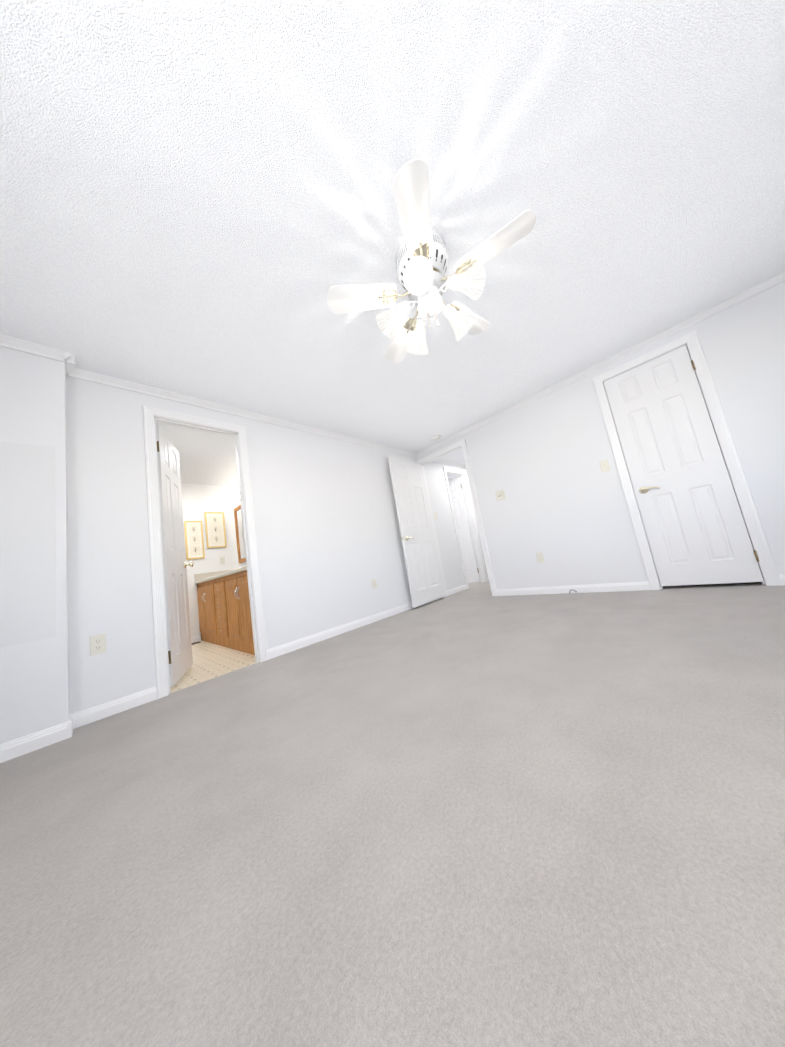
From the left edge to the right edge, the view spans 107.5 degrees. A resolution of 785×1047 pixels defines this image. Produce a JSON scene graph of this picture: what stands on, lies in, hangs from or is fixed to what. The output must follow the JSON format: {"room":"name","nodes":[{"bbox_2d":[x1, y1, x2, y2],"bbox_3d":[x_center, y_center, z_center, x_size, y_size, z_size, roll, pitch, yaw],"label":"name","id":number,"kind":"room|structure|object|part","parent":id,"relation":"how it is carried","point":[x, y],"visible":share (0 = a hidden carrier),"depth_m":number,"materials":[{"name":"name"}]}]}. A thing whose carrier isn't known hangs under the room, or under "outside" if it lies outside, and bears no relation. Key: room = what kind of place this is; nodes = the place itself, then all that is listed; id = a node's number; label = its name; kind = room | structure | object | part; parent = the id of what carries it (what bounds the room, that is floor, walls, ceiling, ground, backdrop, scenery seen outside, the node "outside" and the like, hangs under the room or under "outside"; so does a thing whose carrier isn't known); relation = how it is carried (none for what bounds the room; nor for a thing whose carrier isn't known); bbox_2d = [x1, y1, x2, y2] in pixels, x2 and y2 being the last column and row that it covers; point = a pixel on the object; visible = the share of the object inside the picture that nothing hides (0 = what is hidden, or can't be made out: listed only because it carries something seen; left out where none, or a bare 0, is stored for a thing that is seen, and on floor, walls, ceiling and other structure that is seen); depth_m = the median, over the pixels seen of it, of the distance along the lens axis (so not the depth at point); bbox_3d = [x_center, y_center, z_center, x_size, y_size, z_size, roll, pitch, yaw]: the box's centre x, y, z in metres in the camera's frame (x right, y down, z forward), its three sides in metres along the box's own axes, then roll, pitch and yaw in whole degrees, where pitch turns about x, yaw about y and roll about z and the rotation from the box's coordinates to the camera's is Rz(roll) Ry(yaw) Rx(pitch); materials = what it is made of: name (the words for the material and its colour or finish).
{"room":"empty bedroom","nodes":[
{"label":"empty bedroom","id":0,"kind":"room"},
{"bbox_2d":[0,346,69,743],"bbox_3d":[-2.201,0.057,1.463,0.150,2.245,0.725,-16,-10,43],"label":"wall","id":1,"kind":"structure","parent":0,"point":[34,686],"depth_m":1.61,"materials":[{"name":"white paint"}]},
{"bbox_2d":[0,714,75,762],"bbox_3d":[-1.956,1.099,1.280,0.013,0.080,0.708,-16,-10,43],"label":"baseboard","id":2,"kind":"structure","parent":1,"relation":"attached to","point":[12,749],"depth_m":1.45,"materials":[{"name":"white wood"}]},
{"bbox_2d":[0,334,79,370],"bbox_3d":[-2.275,-1.037,1.584,0.056,0.048,0.711,-16,-10,43],"label":"crown molding","id":3,"kind":"structure","parent":1,"relation":"attached to","point":[66,358],"depth_m":1.73,"materials":[{"name":"white wood"}]},
{"bbox_2d":[181,488,237,636],"bbox_3d":[-3.164,0.543,3.881,0.100,2.245,2.150,-16,-10,43],"label":"wall","id":4,"kind":"structure","parent":0,"point":[197,504],"depth_m":4.32,"materials":[{"name":"white paint"}]},
{"bbox_2d":[184,521,204,559],"bbox_3d":[-2.878,0.238,4.181,0.018,0.560,0.220,-16,-10,43],"label":"picture","id":5,"kind":"object","parent":4,"relation":"attached to","point":[194,541],"visible":1,"depth_m":4.17,"materials":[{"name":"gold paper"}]},
{"bbox_2d":[191,635,200,642],"bbox_3d":[-3.135,1.595,3.509,0.013,0.080,1.360,-16,-10,43],"label":"baseboard","id":6,"kind":"structure","parent":4,"relation":"attached to","point":[195,638],"depth_m":3.94,"materials":[{"name":"white wood"}]},
{"bbox_2d":[181,484,228,489],"bbox_3d":[-3.289,-0.546,3.977,0.046,0.048,1.830,-16,-10,43],"label":"crown molding","id":7,"kind":"structure","parent":4,"relation":"attached to","point":[182,485],"depth_m":4.40,"materials":[{"name":"white"}]},
{"bbox_2d":[194,570,225,581],"bbox_3d":[-2.613,0.766,4.288,0.020,0.100,0.560,-16,-10,43],"label":"backsplash","id":8,"kind":"structure","parent":4,"relation":"attached to","point":[197,576],"depth_m":4.16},
{"bbox_2d":[204,512,226,547],"bbox_3d":[-2.706,0.096,4.401,0.018,0.550,0.260,-16,-10,43],"label":"picture","id":9,"kind":"object","parent":4,"relation":"attached to","point":[215,529],"visible":1,"depth_m":4.39,"materials":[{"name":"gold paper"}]},
{"bbox_2d":[219,557,224,564],"bbox_3d":[-2.591,0.566,4.385,0.007,0.115,0.070,-16,-10,43],"label":"outlet","id":10,"kind":"object","parent":4,"relation":"attached to","point":[222,560],"visible":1,"depth_m":4.38,"materials":[{"name":"white plastic"}]},
{"bbox_2d":[169,640,257,693],"bbox_3d":[-2.149,1.398,2.920,2.280,0.005,1.950,-16,-10,43],"label":"floor","id":11,"kind":"structure","parent":0,"point":[211,660],"depth_m":2.56,"materials":[{"name":"beige tile"}]},
{"bbox_2d":[195,567,254,654],"bbox_3d":[-1.772,1.010,3.485,2.194,0.780,0.596,-16,-10,43],"label":"bathroom vanity","id":12,"kind":"object","parent":11,"relation":"on","point":[224,611],"depth_m":3.15,"materials":[{"name":"brown wood"}]},
{"bbox_2d":[198,566,245,581],"bbox_3d":[-1.833,0.608,3.544,2.194,0.039,0.582,-16,-10,43],"label":"countertop","id":13,"kind":"structure","parent":12,"relation":"on","point":[239,568],"depth_m":3.45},
{"bbox_2d":[232,484,245,566],"bbox_3d":[-1.646,0.288,3.834,2.200,2.245,0.100,-16,-10,43],"label":"wall","id":14,"kind":"structure","parent":0,"point":[237,504],"depth_m":4.53,"materials":[{"name":"white paint"}]},
{"bbox_2d":[228,479,238,490],"bbox_3d":[-1.873,-0.785,3.928,2.200,0.048,0.046,-16,-10,43],"label":"crown molding","id":15,"kind":"structure","parent":14,"relation":"attached to","point":[233,486],"depth_m":4.54,"materials":[{"name":"white"}]},
{"bbox_2d":[228,492,239,503],"bbox_3d":[-2.129,-0.476,4.120,1.150,0.096,0.132,-16,-10,43],"label":"sconce","id":16,"kind":"object","parent":14,"relation":"attached to","point":[235,499],"visible":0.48,"depth_m":4.40,"materials":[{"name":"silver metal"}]},
{"bbox_2d":[234,504,245,562],"bbox_3d":[-2.001,0.066,4.086,1.250,0.860,0.022,-16,-10,43],"label":"vanity mirror","id":17,"kind":"object","parent":14,"relation":"attached to","point":[239,535],"visible":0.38,"depth_m":4.42,"materials":[{"name":"brown wood"}]},
{"bbox_2d":[66,376,487,713],"bbox_3d":[-0.179,0.034,3.734,0.100,2.245,7.000,-16,-10,43],"label":"wall","id":18,"kind":"structure","parent":0,"point":[329,541],"depth_m":2.62,"materials":[{"name":"white paint"}]},
{"bbox_2d":[90,633,105,655],"bbox_3d":[-1.806,0.742,1.766,0.007,0.115,0.070,-16,-10,43],"label":"electrical outlet","id":19,"kind":"object","parent":18,"relation":"attached to","point":[97,644],"visible":1,"depth_m":1.76,"materials":[{"name":"white plastic"}]},
{"bbox_2d":[73,686,156,727],"bbox_3d":[-1.691,1.121,1.764,0.013,0.080,0.382,-16,-10,43],"label":"baseboard","id":20,"kind":"structure","parent":18,"relation":"attached to","point":[104,710],"depth_m":1.76,"materials":[{"name":"white wood"}]},
{"bbox_2d":[156,423,193,686],"bbox_3d":[-1.842,0.229,2.424,0.175,2.000,0.603,-6,-8,-24],"label":"bathroom door","id":21,"kind":"structure","parent":18,"relation":"in","point":[175,564],"depth_m":2.35,"materials":[{"name":"white wood"}]},
{"bbox_2d":[143,405,267,698],"bbox_3d":[-1.507,0.139,2.336,0.135,2.095,0.728,-16,-10,43],"label":"door frame","id":22,"kind":"structure","parent":18,"relation":"attached to","point":[152,416],"depth_m":2.27,"materials":[{"name":"white wood"}]},
{"bbox_2d":[65,367,415,456],"bbox_3d":[-0.902,-1.042,3.207,0.050,0.048,3.625,-16,-10,43],"label":"crown molding","id":23,"kind":"structure","parent":18,"relation":"attached to","point":[82,374],"depth_m":2.50,"materials":[{"name":"white wood"}]},
{"bbox_2d":[267,597,441,659],"bbox_3d":[-0.162,1.085,3.348,0.013,0.080,2.565,-16,-10,43],"label":"baseboard","id":24,"kind":"structure","parent":18,"relation":"attached to","point":[274,652],"depth_m":2.89,"materials":[{"name":"white wood"}]},
{"bbox_2d":[372,578,376,588],"bbox_3d":[-0.212,0.714,3.414,0.007,0.115,0.070,-16,-10,43],"label":"electrical outlet","id":25,"kind":"object","parent":18,"relation":"attached to","point":[374,583],"visible":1,"depth_m":3.41,"materials":[{"name":"white plastic"}]},
{"bbox_2d":[433,459,465,468],"bbox_3d":[1.258,-1.093,5.448,0.046,0.048,2.300,-16,-10,43],"label":"crown molding","id":26,"kind":"structure","parent":18,"relation":"attached to","point":[450,463],"depth_m":5.17,"materials":[{"name":"white"}]},
{"bbox_2d":[447,584,466,595],"bbox_3d":[1.014,1.057,4.566,0.013,0.080,0.622,-16,-10,43],"label":"baseboard","id":27,"kind":"structure","parent":18,"relation":"attached to","point":[456,590],"depth_m":4.56,"materials":[{"name":"white wood"}]},
{"bbox_2d":[448,476,479,582],"bbox_3d":[1.192,0.140,5.593,0.615,2.030,0.139,-13,-8,25],"label":"room door","id":28,"kind":"structure","parent":18,"relation":"in","point":[467,549],"depth_m":5.49,"materials":[{"name":"white wood"}]},
{"bbox_2d":[443,467,487,588],"bbox_3d":[1.284,0.052,5.234,0.135,2.138,0.756,-16,-10,43],"label":"door frame","id":29,"kind":"structure","parent":18,"relation":"attached to","point":[472,525],"depth_m":5.38,"materials":[{"name":"white wood"}]},
{"bbox_2d":[0,582,784,1046],"bbox_3d":[0.474,0.994,3.124,6.650,0.006,6.800,-16,-10,43],"label":"floor carpet","id":30,"kind":"object","parent":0,"point":[476,814],"visible":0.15,"depth_m":0.66,"materials":[{"name":"grey carpet"}]},
{"bbox_2d":[0,0,784,486],"bbox_3d":[0.107,-1.244,3.428,6.850,0.080,7.000,-16,-10,43],"label":"ceiling","id":31,"kind":"structure","parent":0,"point":[196,198],"depth_m":1.26,"materials":[{"name":"white paint"}]},
{"bbox_2d":[327,158,535,362],"bbox_3d":[0.216,-1.247,1.555,1.023,0.445,1.008,-16,-10,43],"label":"ceiling fan","id":32,"kind":"object","parent":31,"relation":"attached to","point":[421,260],"visible":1,"depth_m":1.46,"materials":[{"name":"white metal"}]},
{"bbox_3d":[0.011,-1.103,1.541,0.140,0.138,0.138,-47,-8,-2],"label":"lamp shade","id":33,"kind":"part","parent":32,"relation":"part of","materials":[{"name":"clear glass"}]},
{"bbox_3d":[0.160,-1.103,1.718,0.138,0.138,0.140,-7,-46,-14],"label":"lamp shade","id":34,"kind":"part","parent":32,"relation":"part of","materials":[{"name":"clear glass"}]},
{"bbox_3d":[0.129,-1.149,1.348,0.138,0.138,0.140,-12,30,21],"label":"lamp shade","id":35,"kind":"part","parent":32,"relation":"part of","materials":[{"name":"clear glass"}]},
{"bbox_3d":[0.134,-1.161,1.366,0.040,0.039,0.075,-12,30,21],"label":"bulb","id":36,"kind":"part","parent":32,"relation":"part of","materials":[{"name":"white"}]},
{"bbox_3d":[0.370,-1.149,1.635,0.140,0.138,0.138,36,-27,-20],"label":"lamp shade","id":37,"kind":"part","parent":32,"relation":"part of","materials":[{"name":"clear glass"}]},
{"bbox_3d":[0.352,-1.177,1.405,0.140,0.138,0.138,32,20,35],"label":"lamp shade","id":38,"kind":"part","parent":32,"relation":"part of","materials":[{"name":"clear glass"}]},
{"bbox_2d":[432,435,440,439],"bbox_3d":[0.620,-1.191,4.012,0.124,0.032,0.124,-16,-10,43],"label":"smoke detector","id":39,"kind":"object","parent":31,"relation":"attached to","point":[437,437],"visible":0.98,"depth_m":3.98,"materials":[{"name":"white plastic"}]},
{"bbox_2d":[416,281,784,588],"bbox_3d":[2.005,-0.414,3.074,4.050,2.245,0.100,-16,-10,43],"label":"wall","id":40,"kind":"structure","parent":0,"point":[563,507],"depth_m":2.97,"materials":[{"name":"white paint"}]},
{"bbox_2d":[388,456,445,606],"bbox_3d":[0.359,0.072,4.086,0.139,2.030,0.765,-16,-10,40],"label":"bedroom door","id":41,"kind":"structure","parent":40,"relation":"in","point":[424,573],"depth_m":4.02,"materials":[{"name":"white wood"}]},
{"bbox_2d":[416,438,496,597],"bbox_3d":[0.900,-0.032,4.150,0.872,2.138,0.135,-16,-10,43],"label":"door frame","id":42,"kind":"structure","parent":40,"relation":"attached to","point":[454,447],"depth_m":3.93,"materials":[{"name":"white wood"}]},
{"bbox_2d":[495,490,505,500],"bbox_3d":[1.354,-0.354,3.619,0.116,0.116,0.022,-16,-10,43],"label":"dimmer switch","id":43,"kind":"object","parent":40,"relation":"attached to","point":[500,495],"visible":1,"depth_m":3.62,"materials":[{"name":"white plastic"}]},
{"bbox_2d":[536,552,544,562],"bbox_3d":[1.700,0.391,3.312,0.070,0.115,0.007,-16,-10,43],"label":"electrical outlet","id":44,"kind":"object","parent":40,"relation":"attached to","point":[540,558],"visible":1,"depth_m":3.31,"materials":[{"name":"white plastic"}]},
{"bbox_2d":[496,581,650,595],"bbox_3d":[1.853,0.730,3.168,1.499,0.080,0.013,-16,-10,43],"label":"baseboard","id":45,"kind":"structure","parent":40,"relation":"attached to","point":[628,586],"depth_m":3.04,"materials":[{"name":"white wood"}]},
{"bbox_2d":[416,271,784,457],"bbox_3d":[1.722,-1.471,3.222,3.890,0.048,0.046,-16,-10,43],"label":"crown molding","id":46,"kind":"structure","parent":40,"relation":"attached to","point":[779,278],"depth_m":2.70,"materials":[{"name":"white wood"}]},
{"bbox_2d":[599,459,609,472],"bbox_3d":[2.120,-0.575,2.876,0.070,0.115,0.019,-16,-10,43],"label":"light switch","id":47,"kind":"object","parent":40,"relation":"attached to","point":[604,465],"visible":1,"depth_m":2.88,"materials":[{"name":"white plastic"}]},
{"bbox_2d":[604,345,763,585],"bbox_3d":[2.496,-0.486,2.554,0.600,2.030,0.139,-16,-10,43],"label":"closet door","id":48,"kind":"structure","parent":40,"relation":"in","point":[694,523],"depth_m":2.52,"materials":[{"name":"white wood"}]},
{"bbox_2d":[592,330,781,589],"bbox_3d":[2.512,-0.509,2.583,0.746,2.138,0.135,-16,-10,43],"label":"door frame","id":49,"kind":"structure","parent":40,"relation":"attached to","point":[749,513],"depth_m":2.41,"materials":[{"name":"white wood"}]},
{"bbox_2d":[779,574,784,584],"bbox_3d":[3.182,0.337,1.877,0.817,0.080,0.013,-16,-10,43],"label":"baseboard","id":50,"kind":"structure","parent":40,"relation":"attached to","point":[782,576],"depth_m":2.14,"materials":[{"name":"white wood"}]}
]}

